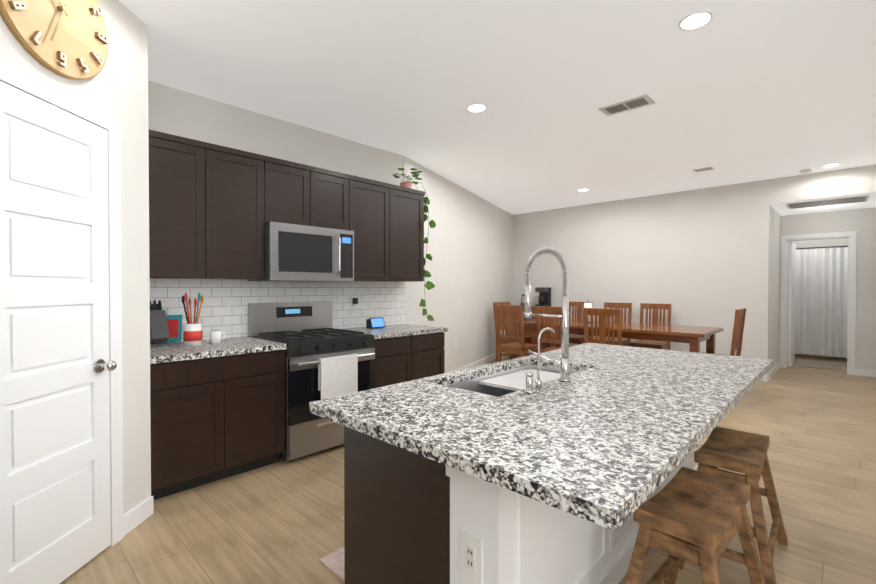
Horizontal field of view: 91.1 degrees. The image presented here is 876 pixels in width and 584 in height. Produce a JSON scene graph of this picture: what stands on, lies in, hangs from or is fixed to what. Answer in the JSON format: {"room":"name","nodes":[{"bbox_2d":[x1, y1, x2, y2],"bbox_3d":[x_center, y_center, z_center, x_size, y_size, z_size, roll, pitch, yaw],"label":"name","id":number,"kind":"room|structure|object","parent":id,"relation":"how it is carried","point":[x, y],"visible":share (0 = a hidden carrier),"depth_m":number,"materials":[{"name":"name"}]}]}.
{"room":"kitchen","nodes":[
{"label":"kitchen","id":0,"kind":"room"},
{"bbox_2d":[0,0,153,583],"bbox_3d":[-2.180,-0.113,1.815,1.592,2.770,1.674,1,1,44],"label":"wall","id":1,"kind":"structure","parent":0,"point":[75,455],"depth_m":1.93,"materials":[{"name":"paint"}]},
{"bbox_2d":[0,0,107,79],"bbox_3d":[-1.623,-1.213,1.843,0.053,0.544,0.544,0,1,1],"label":"wall clock","id":2,"kind":"object","parent":1,"relation":"attached to","point":[68,39],"visible":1,"depth_m":1.85,"materials":[{"name":"brown"}]},
{"bbox_2d":[148,80,402,185],"bbox_3d":[-1.967,-0.129,3.276,0.120,2.770,4.480,1,1,44],"label":"wall","id":3,"kind":"structure","parent":0,"point":[177,112],"depth_m":3.66,"materials":[{"name":"paint"}]},
{"bbox_2d":[148,129,219,278],"bbox_3d":[-1.884,-0.568,3.016,0.335,0.944,0.486,1,1,44],"label":"upper cabinet","id":4,"kind":"object","parent":3,"relation":"attached to","point":[214,209],"depth_m":2.93,"materials":[{"name":"brown wood"}]},
{"bbox_2d":[216,145,267,279],"bbox_3d":[-1.632,-0.571,3.279,0.335,0.944,0.486,1,1,44],"label":"upper cabinet","id":5,"kind":"object","parent":3,"relation":"attached to","point":[241,176],"depth_m":3.22,"materials":[{"name":"brown wood"}]},
{"bbox_2d":[150,279,404,342],"bbox_3d":[-1.278,0.132,3.907,0.008,0.485,2.619,1,1,44],"label":"backsplash","id":6,"kind":"structure","parent":3,"relation":"attached to","point":[224,308],"depth_m":3.67,"materials":[{"name":"tile"}]},
{"bbox_2d":[351,296,357,307],"bbox_3d":[-0.835,0.103,4.334,0.042,0.115,0.070,1,1,44],"label":"outlet","id":7,"kind":"object","parent":6,"relation":"attached to","point":[354,301],"visible":1,"depth_m":4.33,"materials":[{"name":"white plastic"}]},
{"bbox_2d":[268,157,319,226],"bbox_3d":[-1.309,-0.797,3.615,0.335,0.499,0.451,1,1,44],"label":"upper cabinet","id":8,"kind":"object","parent":3,"relation":"attached to","point":[293,187],"depth_m":3.51,"materials":[{"name":"brown wood"}]},
{"bbox_2d":[248,221,353,281],"bbox_3d":[-1.147,-0.319,3.694,0.466,0.451,0.772,1,1,44],"label":"microwave","id":9,"kind":"object","parent":8,"relation":"attached to","point":[299,253],"visible":0.98,"depth_m":3.52,"materials":[{"name":"grey metal"}]},
{"bbox_2d":[320,169,351,230],"bbox_3d":[-1.081,-0.800,3.853,0.335,0.499,0.451,1,1,44],"label":"upper cabinet","id":10,"kind":"object","parent":3,"relation":"attached to","point":[335,188],"depth_m":3.80,"materials":[{"name":"brown wood"}]},
{"bbox_2d":[352,177,395,280],"bbox_3d":[-0.740,-0.581,4.212,0.335,0.944,0.536,1,1,44],"label":"upper cabinet","id":11,"kind":"object","parent":3,"relation":"attached to","point":[373,202],"depth_m":4.11,"materials":[{"name":"brown wood"}]},
{"bbox_2d":[396,185,424,281],"bbox_3d":[-0.454,-0.584,4.512,0.335,0.944,0.536,1,1,44],"label":"upper cabinet","id":12,"kind":"object","parent":3,"relation":"attached to","point":[409,202],"depth_m":4.45,"materials":[{"name":"brown wood"}]},
{"bbox_2d":[393,168,435,320],"bbox_3d":[-0.282,-0.484,4.577,0.435,1.588,0.493,1,1,44],"label":"pothos plant","id":13,"kind":"object","parent":12,"relation":"on","point":[428,285],"visible":0.48,"depth_m":4.61,"materials":[{"name":"green plant"}]},
{"bbox_2d":[403,156,511,372],"bbox_3d":[0.540,-0.167,6.872,0.134,2.770,4.472,0,1,26],"label":"wall","id":14,"kind":"structure","parent":0,"point":[468,247],"depth_m":6.37,"materials":[{"name":"paint"}]},
{"bbox_2d":[60,353,875,583],"bbox_3d":[2.984,1.300,3.898,9.800,0.100,12.400,1,1,44],"label":"floor","id":15,"kind":"structure","parent":0,"point":[281,521],"depth_m":2.46,"materials":[{"name":"brown wood"}]},
{"bbox_2d":[150,336,286,499],"bbox_3d":[-1.634,0.817,3.042,0.691,0.885,0.847,1,1,44],"label":"base cabinet","id":16,"kind":"object","parent":15,"relation":"on","point":[217,412],"visible":0.92,"depth_m":2.79,"materials":[{"name":"black wood"}]},
{"bbox_2d":[150,300,168,343],"bbox_3d":[-1.936,0.207,2.959,0.216,0.296,0.100,1,1,44],"label":"knife block","id":17,"kind":"object","parent":16,"relation":"on","point":[159,332],"visible":0.83,"depth_m":2.92,"materials":[{"name":"grey plastic"}]},
{"bbox_2d":[166,315,182,341],"bbox_3d":[-1.968,0.268,3.143,0.040,0.200,0.170,1,1,44],"label":"cookbook","id":18,"kind":"object","parent":16,"relation":"on","point":[174,322],"visible":0.61,"depth_m":3.16,"materials":[{"name":"teal paper"}]},
{"bbox_2d":[181,292,203,345],"bbox_3d":[-1.736,0.188,3.044,0.164,0.371,0.122,1,1,44],"label":"utensil crock","id":19,"kind":"object","parent":16,"relation":"on","point":[192,334],"visible":1,"depth_m":3.01,"materials":[{"name":"white ceramic"}]},
{"bbox_2d":[210,330,225,343],"bbox_3d":[-1.606,0.326,3.138,0.076,0.091,0.108,1,1,44],"label":"mug","id":20,"kind":"object","parent":16,"relation":"on","point":[215,336],"visible":1,"depth_m":3.10,"materials":[{"name":"white ceramic"}]},
{"bbox_2d":[248,301,374,461],"bbox_3d":[-1.034,0.673,3.596,0.775,1.160,0.774,1,1,44],"label":"range","id":21,"kind":"object","parent":15,"relation":"on","point":[324,359],"visible":0.77,"depth_m":3.35,"materials":[{"name":"silver metal"}]},
{"bbox_2d":[319,547,344,581],"bbox_3d":[-0.126,1.263,2.236,0.340,0.010,0.900,1,1,44],"label":"kitchen rug","id":22,"kind":"object","parent":15,"relation":"on","point":[333,562],"visible":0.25,"depth_m":2.01,"materials":[{"name":"fabric"}]},
{"bbox_2d":[343,324,447,387],"bbox_3d":[-0.471,0.803,4.259,0.691,0.885,0.947,1,1,44],"label":"base cabinet","id":23,"kind":"object","parent":15,"relation":"on","point":[406,352],"visible":0.4,"depth_m":4.03,"materials":[{"name":"black wood"}]},
{"bbox_2d":[366,317,384,328],"bbox_3d":[-0.622,0.306,4.292,0.099,0.106,0.170,1,1,44],"label":"smart display","id":24,"kind":"object","parent":23,"relation":"on","point":[376,322],"visible":1,"depth_m":4.25,"materials":[{"name":"black"}]},
{"bbox_2d":[493,302,531,361],"bbox_3d":[1.252,0.693,7.235,0.485,1.042,0.440,1,1,44],"label":"end chair","id":25,"kind":"object","parent":15,"relation":"on","point":[527,340],"visible":0.35,"depth_m":7.20,"materials":[{"name":"brown wood"}]},
{"bbox_2d":[495,305,536,361],"bbox_3d":[1.148,0.705,6.197,0.440,1.042,0.485,1,1,44],"label":"chair","id":26,"kind":"object","parent":15,"relation":"on","point":[522,348],"visible":0.69,"depth_m":6.05,"materials":[{"name":"brown wood"}]},
{"bbox_2d":[344,427,697,583],"bbox_3d":[0.663,0.866,2.319,0.837,0.801,2.284,1,1,44],"label":"kitchen island","id":27,"kind":"object","parent":15,"relation":"on","point":[409,519],"depth_m":1.50,"materials":[{"name":"white"}]},
{"bbox_2d":[460,529,482,583],"bbox_3d":[0.100,0.812,1.317,0.086,0.140,0.008,1,1,44],"label":"outlet","id":28,"kind":"object","parent":27,"relation":"attached to","point":[471,541],"depth_m":1.31,"materials":[{"name":"white plastic"}]},
{"bbox_2d":[309,343,652,442],"bbox_3d":[0.541,0.446,2.434,0.490,0.040,2.520,1,1,44],"label":"island countertop","id":29,"kind":"structure","parent":27,"relation":"on","point":[375,412],"depth_m":1.73,"materials":[{"name":"stone"}]},
{"bbox_2d":[445,363,584,394],"bbox_3d":[0.422,0.581,2.259,0.444,0.252,0.964,1,1,44],"label":"sink","id":30,"kind":"object","parent":29,"relation":"in","point":[508,379],"depth_m":2.39,"materials":[{"name":"white ceramic"}]},
{"bbox_2d":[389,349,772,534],"bbox_3d":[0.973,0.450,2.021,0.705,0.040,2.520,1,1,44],"label":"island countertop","id":31,"kind":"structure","parent":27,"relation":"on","point":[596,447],"depth_m":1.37,"materials":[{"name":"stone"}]},
{"bbox_2d":[521,328,556,394],"bbox_3d":[0.447,0.296,1.903,0.052,0.270,0.213,1,1,44],"label":"faucet","id":32,"kind":"object","parent":31,"relation":"on","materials":[{"name":"silver metal"}]},
{"bbox_2d":[512,305,560,355],"bbox_3d":[1.820,0.739,8.174,0.940,0.930,0.420,1,1,44],"label":"sideboard","id":33,"kind":"object","parent":15,"relation":"on","point":[533,334],"visible":0.08,"depth_m":7.96,"materials":[{"name":"brown wood"}]},
{"bbox_2d":[520,294,523,305],"bbox_3d":[1.687,0.159,8.308,0.201,0.225,0.150,1,1,44],"label":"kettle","id":34,"kind":"object","parent":33,"relation":"on","point":[522,301],"visible":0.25,"depth_m":8.28,"materials":[{"name":"silver metal"}]},
{"bbox_2d":[535,287,550,306],"bbox_3d":[1.971,0.094,8.064,0.200,0.360,0.240,1,1,44],"label":"coffee maker","id":35,"kind":"object","parent":33,"relation":"on","point":[544,298],"visible":0.98,"depth_m":8.02,"materials":[{"name":"black plastic"}]},
{"bbox_2d":[536,306,569,352],"bbox_3d":[1.625,0.709,5.741,0.440,1.042,0.485,1,1,44],"label":"chair","id":36,"kind":"object","parent":15,"relation":"on","point":[550,311],"visible":0.38,"depth_m":5.62,"materials":[{"name":"brown wood"}]},
{"bbox_2d":[556,301,592,346],"bbox_3d":[2.335,0.692,7.366,0.440,1.042,0.485,1,1,44],"label":"chair","id":37,"kind":"object","parent":15,"relation":"on","point":[578,339],"visible":0.35,"depth_m":7.47,"materials":[{"name":"brown wood"}]},
{"bbox_2d":[583,308,621,345],"bbox_3d":[2.102,0.714,5.285,0.440,1.042,0.485,1,1,44],"label":"chair","id":38,"kind":"object","parent":15,"relation":"on","point":[601,313],"visible":0.35,"depth_m":5.12,"materials":[{"name":"brown wood"}]},
{"bbox_2d":[594,302,631,345],"bbox_3d":[2.804,0.697,6.917,0.440,1.042,0.485,1,1,44],"label":"chair","id":39,"kind":"object","parent":15,"relation":"on","point":[627,341],"visible":0.38,"depth_m":6.97,"materials":[{"name":"brown wood"}]},
{"bbox_2d":[512,318,723,357],"bbox_3d":[2.410,0.843,6.137,2.630,0.765,1.050,1,1,44],"label":"dining table","id":40,"kind":"object","parent":15,"relation":"on","point":[693,336],"visible":0.48,"depth_m":5.51,"materials":[{"name":"brown wood"}]},
{"bbox_2d":[583,300,591,321],"bbox_3d":[2.287,0.290,6.560,0.150,0.330,0.150,1,1,44],"label":"paper towel","id":41,"kind":"object","parent":40,"relation":"on","point":[587,305],"visible":0.48,"depth_m":6.50,"materials":[{"name":"white paper"}]},
{"bbox_2d":[630,303,671,349],"bbox_3d":[3.224,0.701,6.516,0.440,1.042,0.485,1,1,44],"label":"chair","id":42,"kind":"object","parent":15,"relation":"on","point":[652,344],"visible":0.58,"depth_m":6.60,"materials":[{"name":"brown wood"}]},
{"bbox_2d":[624,467,764,583],"bbox_3d":[0.929,1.008,1.557,0.596,0.544,0.387,-1,1,-43],"label":"stool","id":43,"kind":"object","parent":15,"relation":"on","point":[697,518],"visible":0.98,"depth_m":1.48,"materials":[{"name":"brown wood"}]},
{"bbox_2d":[700,308,745,356],"bbox_3d":[3.388,0.715,5.194,0.485,1.042,0.440,1,1,44],"label":"end chair","id":44,"kind":"object","parent":15,"relation":"on","point":[738,329],"visible":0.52,"depth_m":5.02,"materials":[{"name":"brown wood"}]},
{"bbox_2d":[679,426,787,583],"bbox_3d":[1.427,1.002,2.078,0.405,0.544,0.609,1,1,44],"label":"stool","id":45,"kind":"object","parent":15,"relation":"on","point":[743,452],"visible":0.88,"depth_m":1.96,"materials":[{"name":"brown wood"}]},
{"bbox_2d":[792,360,841,370],"bbox_3d":[6.254,1.210,7.101,0.600,0.012,0.650,1,1,44],"label":"bath rug","id":46,"kind":"object","parent":15,"relation":"on","point":[828,366],"visible":0.86,"depth_m":7.05,"materials":[{"name":"beige fabric"}]},
{"bbox_2d":[119,0,875,215],"bbox_3d":[2.984,-1.405,3.869,9.800,0.430,12.400,1,1,44],"label":"ceiling","id":47,"kind":"structure","parent":0,"point":[779,94],"depth_m":3.12,"materials":[{"name":"paint"}]},
{"bbox_2d":[467,104,486,111],"bbox_3d":[0.318,-1.513,3.539,0.163,0.006,0.163,0,1,35],"label":"recessed light","id":48,"kind":"object","parent":47,"relation":"in","point":[473,107],"depth_m":3.52,"materials":[{"name":"white"}]},
{"bbox_2d":[598,94,655,115],"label":"ceiling vent","id":49,"kind":"object","parent":47,"relation":"in","point":[628,104],"depth_m":3.47,"materials":[{"name":"white metal"}]},
{"bbox_2d":[678,11,712,29],"bbox_3d":[1.426,-1.501,2.383,0.163,0.006,0.163,0,1,38],"label":"recessed light","id":50,"kind":"object","parent":47,"relation":"in","point":[696,20],"depth_m":2.37,"materials":[{"name":"white"}]},
{"bbox_2d":[693,166,713,171],"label":"ceiling vent","id":51,"kind":"object","parent":47,"relation":"in","point":[706,168],"depth_m":5.36,"materials":[{"name":"white metal"}]},
{"bbox_2d":[799,169,811,173],"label":"smoke detector","id":52,"kind":"object","parent":47,"relation":"in","point":[804,170],"depth_m":5.38,"materials":[{"name":"white plastic"}]},
{"bbox_2d":[785,195,868,208],"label":"ceiling vent","id":53,"kind":"object","parent":47,"relation":"in","point":[856,199],"depth_m":5.76,"materials":[{"name":"white metal"}]},
{"bbox_2d":[822,163,839,166],"bbox_3d":[4.758,-1.531,5.202,0.163,0.006,0.163,0,1,35],"label":"recessed light","id":54,"kind":"object","parent":47,"relation":"in","point":[835,164],"depth_m":5.19,"materials":[{"name":"white"}]},
{"bbox_2d":[512,179,769,380],"bbox_3d":[2.982,-0.173,7.444,4.375,2.770,0.134,1,1,44],"label":"wall","id":55,"kind":"structure","parent":0,"point":[699,257],"depth_m":6.74,"materials":[{"name":"paint"}]},
{"bbox_2d":[769,205,780,379],"bbox_3d":[5.024,-0.163,6.491,0.134,2.770,1.310,1,1,44],"label":"wall","id":56,"kind":"structure","parent":0,"point":[774,287],"depth_m":6.42,"materials":[{"name":"paint"}]},
{"bbox_2d":[789,238,848,357],"bbox_3d":[7.041,-0.182,8.250,2.130,2.770,0.120,1,1,44],"label":"wall","id":57,"kind":"structure","parent":0,"point":[823,243],"depth_m":8.04,"materials":[{"name":"paint"}]},
{"bbox_2d":[780,207,875,376],"bbox_3d":[5.920,-0.164,6.618,1.255,2.770,0.148,1,1,44],"label":"wall","id":58,"kind":"structure","parent":0,"point":[857,227],"depth_m":6.34,"materials":[{"name":"paint"}]},
{"bbox_3d":[4.775,-0.141,4.440,0.140,2.770,8.920,1,1,44],"label":"wall","id":59,"kind":"structure","parent":0,"visible":0},
{"bbox_2d":[788,246,847,357],"bbox_3d":[6.620,0.162,7.812,1.870,1.931,0.060,1,1,44],"label":"shower curtain","id":60,"kind":"object","parent":59,"relation":"attached to","point":[821,310],"visible":0.5,"depth_m":7.64,"materials":[{"name":"grey fabric"}]}
]}

